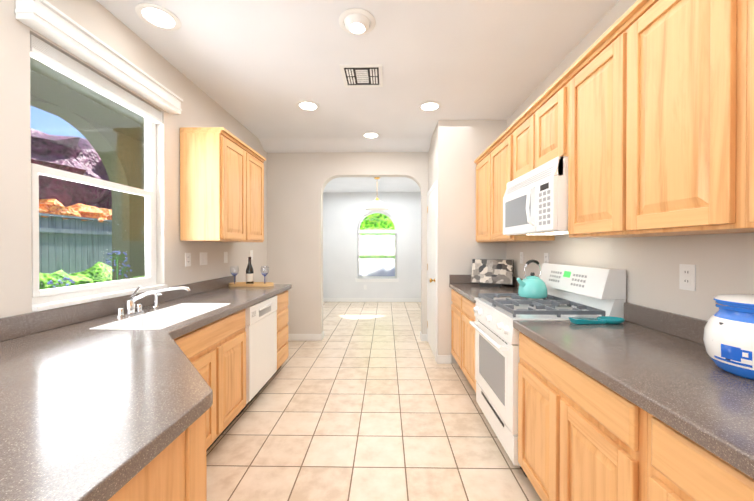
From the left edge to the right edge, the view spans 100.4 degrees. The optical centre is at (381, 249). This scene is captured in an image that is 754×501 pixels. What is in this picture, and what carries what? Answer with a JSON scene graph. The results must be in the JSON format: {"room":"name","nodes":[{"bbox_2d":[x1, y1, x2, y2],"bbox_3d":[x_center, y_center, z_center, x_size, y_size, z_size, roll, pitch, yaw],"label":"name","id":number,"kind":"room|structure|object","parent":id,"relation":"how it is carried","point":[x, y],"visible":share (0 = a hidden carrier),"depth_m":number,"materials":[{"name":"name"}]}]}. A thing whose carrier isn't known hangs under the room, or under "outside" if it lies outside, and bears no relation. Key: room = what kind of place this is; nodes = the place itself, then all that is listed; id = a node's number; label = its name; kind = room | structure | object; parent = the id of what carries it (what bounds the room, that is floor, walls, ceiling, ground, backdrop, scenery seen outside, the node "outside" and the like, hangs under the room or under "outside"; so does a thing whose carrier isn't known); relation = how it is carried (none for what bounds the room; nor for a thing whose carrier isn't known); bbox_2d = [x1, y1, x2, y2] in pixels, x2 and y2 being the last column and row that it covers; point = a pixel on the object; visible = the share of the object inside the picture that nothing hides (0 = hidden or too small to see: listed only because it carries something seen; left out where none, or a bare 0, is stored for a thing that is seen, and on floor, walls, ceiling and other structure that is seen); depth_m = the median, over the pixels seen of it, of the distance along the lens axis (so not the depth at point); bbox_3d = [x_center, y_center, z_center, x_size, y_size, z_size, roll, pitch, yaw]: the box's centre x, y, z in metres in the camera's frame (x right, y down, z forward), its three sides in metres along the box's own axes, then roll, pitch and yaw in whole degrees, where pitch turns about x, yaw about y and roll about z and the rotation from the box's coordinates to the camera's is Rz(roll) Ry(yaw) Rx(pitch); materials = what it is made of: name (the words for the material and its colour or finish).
{"room":"kitchen","nodes":[
{"label":"kitchen","id":0,"kind":"room"},
{"bbox_2d":[0,0,266,317],"bbox_3d":[-1.752,-0.183,1.312,0.150,3.000,6.620,0,0,1],"label":"wall","id":1,"kind":"structure","parent":0,"point":[199,106],"depth_m":1.98,"materials":[{"name":"paint"}]},
{"bbox_2d":[30,58,155,303],"bbox_3d":[-1.750,-0.382,1.951,0.067,1.326,0.896,0,0,1],"label":"kitchen window","id":2,"kind":"structure","parent":1,"relation":"in","point":[148,192],"depth_m":1.93,"materials":[{"name":"clear glass"}]},
{"bbox_2d":[14,0,182,234],"bbox_3d":[-1.644,-0.640,1.953,0.152,1.065,1.046,0,0,1],"label":"blind valance","id":3,"kind":"object","parent":1,"relation":"attached to","point":[49,21],"visible":0.9,"depth_m":1.76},
{"bbox_2d":[32,284,167,311],"bbox_3d":[-1.684,0.284,1.954,0.084,0.026,0.896,0,0,1],"label":"window sill","id":4,"kind":"structure","parent":1,"relation":"attached to","point":[65,302],"depth_m":1.78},
{"bbox_2d":[0,276,235,339],"bbox_3d":[-1.396,0.452,1.161,0.560,0.300,4.660,0,0,1],"label":"backsplash","id":5,"kind":"structure","parent":1,"relation":"attached to","point":[11,327],"depth_m":1.79,"materials":[{"name":"grey stone"}]},
{"bbox_2d":[185,253,190,266],"bbox_3d":[-1.653,0.088,2.683,0.007,0.116,0.072,0,0,1],"label":"electrical outlet","id":6,"kind":"object","parent":1,"relation":"attached to","point":[187,259],"visible":1,"depth_m":2.67,"materials":[{"name":"white plastic"}]},
{"bbox_2d":[200,252,206,264],"bbox_3d":[-1.650,0.087,2.913,0.007,0.116,0.115,0,0,1],"label":"light switch","id":7,"kind":"object","parent":1,"relation":"attached to","point":[203,258],"visible":1,"depth_m":2.90,"materials":[{"name":"white plastic"}]},
{"bbox_2d":[180,127,265,241],"bbox_3d":[-1.464,-0.536,3.021,0.360,0.925,0.910,0,0,1],"label":"upper cabinet","id":8,"kind":"object","parent":1,"relation":"attached to","point":[221,184],"visible":1,"depth_m":2.57,"materials":[{"name":"brown wood"}]},
{"bbox_2d":[224,252,227,262],"bbox_3d":[-1.645,0.084,3.313,0.007,0.116,0.072,0,0,1],"label":"light switch","id":9,"kind":"object","parent":1,"relation":"attached to","point":[225,257],"visible":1,"depth_m":3.31,"materials":[{"name":"white plastic"}]},
{"bbox_2d":[267,152,427,333],"bbox_3d":[-0.106,-0.203,4.524,3.650,3.000,0.150,0,0,1],"label":"wall","id":10,"kind":"structure","parent":0,"point":[297,183],"depth_m":4.46,"materials":[{"name":"paint"}]},
{"bbox_2d":[288,333,322,340],"bbox_3d":[-1.225,1.249,4.465,0.752,0.094,0.016,0,0,1],"label":"baseboard","id":11,"kind":"structure","parent":10,"relation":"attached to","point":[294,337],"depth_m":4.46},
{"bbox_2d":[420,331,426,338],"bbox_3d":[0.832,1.248,4.601,0.539,0.094,0.012,0,0,1],"label":"baseboard","id":12,"kind":"structure","parent":10,"relation":"attached to","point":[422,336],"depth_m":4.44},
{"bbox_2d":[96,0,618,191],"bbox_3d":[-0.130,-1.523,2.871,3.650,0.340,9.800,0,0,1],"label":"ceiling","id":13,"kind":"structure","parent":0,"point":[259,69],"depth_m":2.42,"materials":[{"name":"paint"}]},
{"bbox_2d":[135,3,180,30],"bbox_3d":[-1.398,-1.451,1.969,0.236,0.012,0.236,0,0,1],"label":"recessed light","id":14,"kind":"object","parent":13,"relation":"in","point":[158,16],"visible":1,"depth_m":1.96,"materials":[{"name":"white"}]},
{"bbox_2d":[296,100,319,110],"bbox_3d":[-0.750,-1.459,3.200,0.236,0.012,0.236,0,0,1],"label":"recessed light","id":15,"kind":"object","parent":13,"relation":"in","point":[306,105],"visible":1,"depth_m":3.19,"materials":[{"name":"white"}]},
{"bbox_2d":[339,8,375,34],"bbox_3d":[-0.157,-1.435,2.012,0.236,0.045,0.236,0,0,1],"label":"ceiling light","id":16,"kind":"object","parent":13,"relation":"attached to","point":[357,21],"visible":1,"depth_m":1.97,"materials":[{"name":"white"}]},
{"bbox_2d":[339,64,382,86],"bbox_3d":[-0.163,-1.457,2.652,0.340,0.008,0.340,0,0,1],"label":"ceiling vent","id":17,"kind":"object","parent":13,"relation":"in","point":[365,75],"visible":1,"depth_m":2.63,"materials":[{"name":"white metal"}]},
{"bbox_2d":[362,132,379,138],"bbox_3d":[-0.138,-1.464,4.041,0.236,0.012,0.236,0,0,1],"label":"recessed light","id":18,"kind":"object","parent":13,"relation":"in","point":[371,135],"visible":1,"depth_m":4.04,"materials":[{"name":"white"}]},
{"bbox_2d":[365,177,388,210],"bbox_3d":[-0.089,-1.069,6.023,0.470,0.604,0.470,0,0,1],"label":"pendant lamp","id":19,"kind":"object","parent":13,"relation":"hanging from","point":[376,205],"visible":1,"depth_m":5.93,"materials":[{"name":"white glass"}]},
{"bbox_2d":[418,101,440,111],"bbox_3d":[0.490,-1.459,3.212,0.236,0.012,0.236,0,0,1],"label":"recessed light","id":20,"kind":"object","parent":13,"relation":"in","point":[428,106],"visible":1,"depth_m":3.21,"materials":[{"name":"white"}]},
{"bbox_2d":[323,192,420,297],"bbox_3d":[-0.135,-0.223,7.705,2.900,3.000,0.150,0,0,1],"label":"wall","id":21,"kind":"structure","parent":0,"point":[344,213],"depth_m":7.63,"materials":[{"name":"paint"}]},
{"bbox_2d":[324,298,420,301],"bbox_3d":[-0.131,1.230,7.630,2.550,0.094,0.016,0,0,1],"label":"baseboard","id":22,"kind":"structure","parent":21,"relation":"attached to","point":[325,299],"depth_m":7.63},
{"bbox_2d":[355,278,398,281],"bbox_3d":[-0.111,0.750,7.643,1.060,0.086,0.085,0,0,1],"label":"window sill","id":23,"kind":"structure","parent":21,"relation":"attached to","point":[377,279],"depth_m":7.61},
{"bbox_2d":[358,211,396,277],"bbox_3d":[-0.110,-0.113,7.705,0.956,1.636,0.050,0,0,1],"label":"nook window","id":24,"kind":"structure","parent":21,"relation":"in","point":[376,230],"depth_m":7.68,"materials":[{"name":"clear glass"}]},
{"bbox_2d":[358,232,395,277],"bbox_3d":[-0.111,0.139,7.654,0.940,1.128,0.035,0,0,1],"label":"blinds","id":25,"kind":"object","parent":24,"relation":"attached to","point":[376,260],"visible":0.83,"depth_m":7.65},
{"bbox_2d":[206,302,541,500],"bbox_3d":[-0.130,1.367,2.889,3.650,0.120,9.800,0,0,1],"label":"floor","id":26,"kind":"structure","parent":0,"point":[367,401],"depth_m":2.27,"materials":[{"name":"tile"}]},
{"bbox_2d":[112,340,288,500],"bbox_3d":[-0.809,0.888,0.239,0.590,0.869,2.788,0,0,1],"label":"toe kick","id":27,"kind":"object","parent":26,"relation":"on","point":[180,474],"depth_m":0.83,"materials":[{"name":"brown wood"}]},
{"bbox_2d":[0,284,291,500],"bbox_3d":[-1.078,0.425,1.156,1.196,0.044,4.660,0,0,1],"label":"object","id":28,"kind":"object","parent":27,"relation":"on","point":[85,408],"depth_m":0.92,"materials":[{"name":"grey stone"}]},
{"bbox_2d":[114,286,189,316],"bbox_3d":[-1.437,0.307,1.996,0.291,0.180,0.320,0,0,1],"label":"faucet","id":29,"kind":"object","parent":28,"relation":"on","point":[130,310],"depth_m":1.96,"materials":[{"name":"silver metal"}]},
{"bbox_2d":[229,282,273,286],"bbox_3d":[-1.383,0.373,3.341,0.470,0.030,0.170,0,0,1],"label":"wood tray","id":30,"kind":"object","parent":28,"relation":"on","point":[255,284],"visible":0.98,"depth_m":3.26,"materials":[{"name":"brown wood"}]},
{"bbox_2d":[230,266,238,283],"bbox_3d":[-1.563,0.277,3.338,0.088,0.200,0.088,0,0,1],"label":"wine glass","id":31,"kind":"object","parent":30,"relation":"on","point":[234,273],"visible":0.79,"depth_m":3.33,"materials":[{"name":"clear glass"}]},
{"bbox_2d":[246,257,253,283],"bbox_3d":[-1.403,0.228,3.340,0.078,0.298,0.078,0,0,1],"label":"wine bottle","id":32,"kind":"object","parent":30,"relation":"on","point":[249,274],"visible":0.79,"depth_m":3.31,"materials":[{"name":"black glass"}]},
{"bbox_2d":[261,266,268,283],"bbox_3d":[-1.243,0.277,3.343,0.088,0.200,0.088,0,0,1],"label":"wine glass","id":33,"kind":"object","parent":30,"relation":"on","point":[264,273],"visible":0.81,"depth_m":3.34,"materials":[{"name":"clear glass"}]},
{"bbox_2d":[236,295,276,416],"bbox_3d":[-1.315,0.874,2.740,0.625,0.864,0.611,0,0,1],"label":"dishwasher","id":34,"kind":"object","parent":26,"relation":"on","point":[261,342],"visible":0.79,"depth_m":2.65,"materials":[{"name":"white plastic"}]},
{"bbox_2d":[451,291,456,361],"bbox_3d":[1.091,0.869,3.279,0.621,0.869,0.592,0,0,1],"label":"base cabinet","id":35,"kind":"object","parent":26,"relation":"on","point":[453,293],"depth_m":3.40,"materials":[{"name":"brown wood"}]},
{"bbox_2d":[457,295,475,391],"bbox_3d":[1.085,0.872,2.831,0.621,0.869,0.592,0,0,1],"label":"base cabinet","id":36,"kind":"object","parent":26,"relation":"on","point":[465,312],"depth_m":2.88,"materials":[{"name":"brown wood"}]},
{"bbox_2d":[449,283,517,302],"bbox_3d":[1.079,0.413,3.053,0.643,0.044,1.039,0,0,1],"label":"countertop","id":37,"kind":"structure","parent":36,"relation":"on","point":[470,290],"depth_m":3.06,"materials":[{"name":"grey stone"}]},
{"bbox_2d":[470,259,513,287],"bbox_3d":[1.155,0.248,3.309,0.426,0.280,0.187,0,0,28],"label":"picture","id":38,"kind":"object","parent":37,"relation":"on","point":[498,273],"visible":1,"depth_m":3.31,"materials":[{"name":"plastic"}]},
{"bbox_2d":[469,263,625,477],"bbox_3d":[1.035,0.711,2.155,0.696,1.198,0.756,0,0,1],"label":"range","id":39,"kind":"object","parent":26,"relation":"on","point":[579,291],"visible":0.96,"depth_m":1.97,"materials":[{"name":"white metal"}]},
{"bbox_2d":[516,259,547,298],"bbox_3d":[1.081,0.210,2.286,0.241,0.273,0.196,0,0,-19],"label":"kettle","id":40,"kind":"object","parent":39,"relation":"on","point":[533,286],"visible":1,"depth_m":2.23,"materials":[{"name":"teal metal"}]},
{"bbox_2d":[518,331,628,500],"bbox_3d":[1.063,0.881,1.340,0.621,0.869,0.870,0,0,1],"label":"base cabinet","id":41,"kind":"object","parent":26,"relation":"on","point":[573,433],"depth_m":1.27,"materials":[{"name":"brown wood"}]},
{"bbox_2d":[513,319,753,482],"bbox_3d":[1.041,0.429,0.447,0.643,0.044,2.649,0,0,1],"label":"countertop","id":42,"kind":"structure","parent":41,"relation":"on","point":[673,379],"depth_m":0.99,"materials":[{"name":"grey stone"}]},
{"bbox_2d":[568,316,624,323],"bbox_3d":[1.168,0.383,1.702,0.304,0.030,0.104,0,0,-7],"label":"spoon rest","id":43,"kind":"object","parent":42,"relation":"on","point":[606,319],"visible":1,"depth_m":1.67,"materials":[{"name":"teal ceramic"}]},
{"bbox_2d":[703,294,753,379],"bbox_3d":[1.210,0.275,1.012,0.245,0.256,0.242,0,0,1],"label":"jar","id":44,"kind":"object","parent":42,"relation":"on","point":[728,336],"visible":1,"depth_m":0.99,"materials":[{"name":"ceramic"}]},
{"bbox_2d":[629,403,753,500],"bbox_3d":[1.050,0.887,0.456,0.621,0.869,0.900,0,0,1],"label":"base cabinet","id":45,"kind":"object","parent":26,"relation":"on","point":[663,466],"depth_m":0.81,"materials":[{"name":"brown wood"}]},
{"bbox_2d":[428,120,506,362],"bbox_3d":[1.042,-0.195,4.007,0.780,2.990,0.870,0,0,1],"label":"wall","id":46,"kind":"structure","parent":0,"point":[458,148],"depth_m":3.57,"materials":[{"name":"paint"}]},
{"bbox_2d":[427,180,437,361],"bbox_3d":[0.612,0.249,4.031,0.077,2.098,0.820,0,0,1],"label":"pantry door","id":47,"kind":"structure","parent":46,"relation":"in","point":[432,266],"depth_m":3.92,"materials":[{"name":"white wood"}]},
{"bbox_2d":[449,275,470,282],"bbox_3d":[1.077,0.337,3.560,0.615,0.099,0.020,0,0,1],"label":"backsplash","id":48,"kind":"structure","parent":46,"relation":"attached to","point":[452,278],"depth_m":3.55,"materials":[{"name":"grey stone"}]},
{"bbox_2d":[506,0,753,320],"bbox_3d":[1.457,-0.183,1.266,0.150,3.000,6.620,0,0,1],"label":"wall","id":49,"kind":"structure","parent":0,"point":[724,263],"depth_m":1.60,"materials":[{"name":"paint"}]},
{"bbox_2d":[474,152,485,241],"bbox_3d":[1.229,-0.526,3.270,0.346,0.903,0.589,0,0,1],"label":"upper cabinet","id":50,"kind":"object","parent":49,"relation":"attached to","point":[481,162],"depth_m":3.34,"materials":[{"name":"brown wood"}]},
{"bbox_2d":[510,112,525,181],"bbox_3d":[1.215,-0.752,2.299,0.346,0.440,0.449,0,0,1],"label":"upper cabinet","id":51,"kind":"object","parent":49,"relation":"attached to","point":[517,130],"depth_m":2.40,"materials":[{"name":"brown wood"}]},
{"bbox_2d":[486,128,554,241],"bbox_3d":[1.223,-0.524,2.819,0.346,0.903,0.589,0,0,1],"label":"upper cabinet","id":52,"kind":"object","parent":49,"relation":"attached to","point":[498,154],"depth_m":2.85,"materials":[{"name":"brown wood"}]},
{"bbox_2d":[520,252,522,263],"bbox_3d":[1.405,0.085,3.159,0.007,0.116,0.072,0,0,1],"label":"electrical outlet","id":53,"kind":"object","parent":49,"relation":"attached to","point":[521,257],"visible":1,"depth_m":3.15,"materials":[{"name":"white plastic"}]},
{"bbox_2d":[526,72,565,172],"bbox_3d":[1.211,-0.750,1.988,0.346,0.440,0.449,0,0,1],"label":"upper cabinet","id":54,"kind":"object","parent":49,"relation":"attached to","point":[545,118],"depth_m":1.97,"materials":[{"name":"brown wood"}]},
{"bbox_2d":[503,156,567,235],"bbox_3d":[1.151,-0.316,2.147,0.464,0.421,0.752,0,0,1],"label":"over-the-range microwave","id":55,"kind":"object","parent":54,"relation":"attached to","point":[535,201],"visible":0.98,"depth_m":1.96,"materials":[{"name":"white plastic"}]},
{"bbox_2d":[544,253,548,262],"bbox_3d":[1.398,0.088,2.669,0.007,0.116,0.072,0,0,1],"label":"electrical outlet","id":56,"kind":"object","parent":49,"relation":"attached to","point":[546,257],"visible":0.85,"depth_m":2.66,"materials":[{"name":"white plastic"}]},
{"bbox_2d":[566,36,605,237],"bbox_3d":[1.204,-0.515,1.513,0.346,0.903,0.504,0,0,1],"label":"upper cabinet","id":57,"kind":"object","parent":49,"relation":"attached to","point":[585,78],"depth_m":1.58,"materials":[{"name":"brown wood"}]},
{"bbox_2d":[509,276,706,342],"bbox_3d":[1.365,0.351,1.343,0.022,0.099,4.450,0,0,1],"label":"backsplash","id":58,"kind":"structure","parent":49,"relation":"attached to","point":[687,327],"depth_m":1.50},
{"bbox_2d":[606,0,750,237],"bbox_3d":[1.198,-0.513,1.147,0.346,0.903,0.504,0,0,1],"label":"upper cabinet","id":59,"kind":"object","parent":49,"relation":"attached to","point":[639,114],"depth_m":1.13,"materials":[{"name":"brown wood"}]},
{"bbox_2d":[679,264,695,290],"bbox_3d":[1.380,0.126,1.419,0.007,0.116,0.072,0,0,1],"label":"electrical outlet","id":60,"kind":"object","parent":49,"relation":"attached to","point":[687,276],"visible":1,"depth_m":1.41,"materials":[{"name":"white plastic"}]},
{"bbox_2d":[726,0,753,231],"bbox_3d":[1.191,-0.510,0.635,0.346,0.903,0.519,0,0,1],"label":"upper cabinet","id":61,"kind":"object","parent":49,"relation":"attached to","point":[740,138],"depth_m":0.91,"materials":[{"name":"brown wood"}]},
{"label":"outside","id":62,"kind":"structure","parent":0,"visible":0},
{"bbox_3d":[-7.818,1.416,15.951,44.000,0.120,48.000,0,0,1],"label":"ground","id":63,"kind":"structure","parent":62,"visible":0},
{"bbox_2d":[39,213,111,273],"bbox_3d":[-7.357,0.316,6.237,0.120,2.180,10.600,0,0,1],"label":"fence","id":64,"kind":"object","parent":63,"relation":"on","point":[70,234],"depth_m":7.43,"materials":[{"name":"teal wood"}]},
{"bbox_2d":[39,199,111,221],"bbox_3d":[-7.856,-0.827,6.081,1.345,0.733,10.500,0,0,1],"label":"hedge","id":65,"kind":"object","parent":63,"relation":"on","point":[56,208],"depth_m":7.59,"materials":[{"name":"orange plant"}]},
{"bbox_2d":[30,57,144,280],"bbox_3d":[-3.206,-0.345,4.873,2.840,3.520,14.000,0,0,1],"label":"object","id":66,"kind":"structure","parent":63,"relation":"on","point":[96,109],"depth_m":5.00,"materials":[{"name":"paint"}]},
{"bbox_2d":[39,261,144,289],"bbox_3d":[-4.649,0.922,6.333,5.604,1.570,10.308,0,0,1],"label":"shrubs","id":67,"kind":"object","parent":63,"relation":"on","point":[86,279],"depth_m":6.68,"materials":[{"name":"green plant"}]},
{"bbox_2d":[47,251,131,287],"bbox_3d":[-2.550,0.659,2.828,0.452,1.297,1.050,0,0,1],"label":"flowers","id":68,"kind":"object","parent":67,"relation":"in","point":[107,262],"depth_m":2.91,"materials":[{"name":"plant"}]},
{"bbox_2d":[360,213,394,256],"bbox_3d":[0.359,-1.769,13.476,11.445,6.911,7.424,0,0,1],"label":"shrub","id":69,"kind":"object","parent":63,"relation":"on","point":[372,242],"depth_m":12.17,"materials":[{"name":"green plant"}]},
{"bbox_2d":[360,257,394,275],"bbox_3d":[-0.286,0.841,11.139,4.400,1.070,1.800,0,0,1],"label":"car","id":70,"kind":"object","parent":63,"relation":"on","point":[382,266],"depth_m":10.24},
{"bbox_3d":[-9.458,0.046,6.215,1.280,2.720,5.780,0,0,1],"label":"trunks","id":71,"kind":"object","parent":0,"visible":0},
{"bbox_2d":[31,128,111,208],"bbox_3d":[-10.169,-2.031,8.223,5.993,4.479,12.140,0,0,1],"label":"tree","id":72,"kind":"object","parent":71,"relation":"attached to","point":[58,162],"depth_m":7.89,"materials":[{"name":"purple plant"}]}
]}

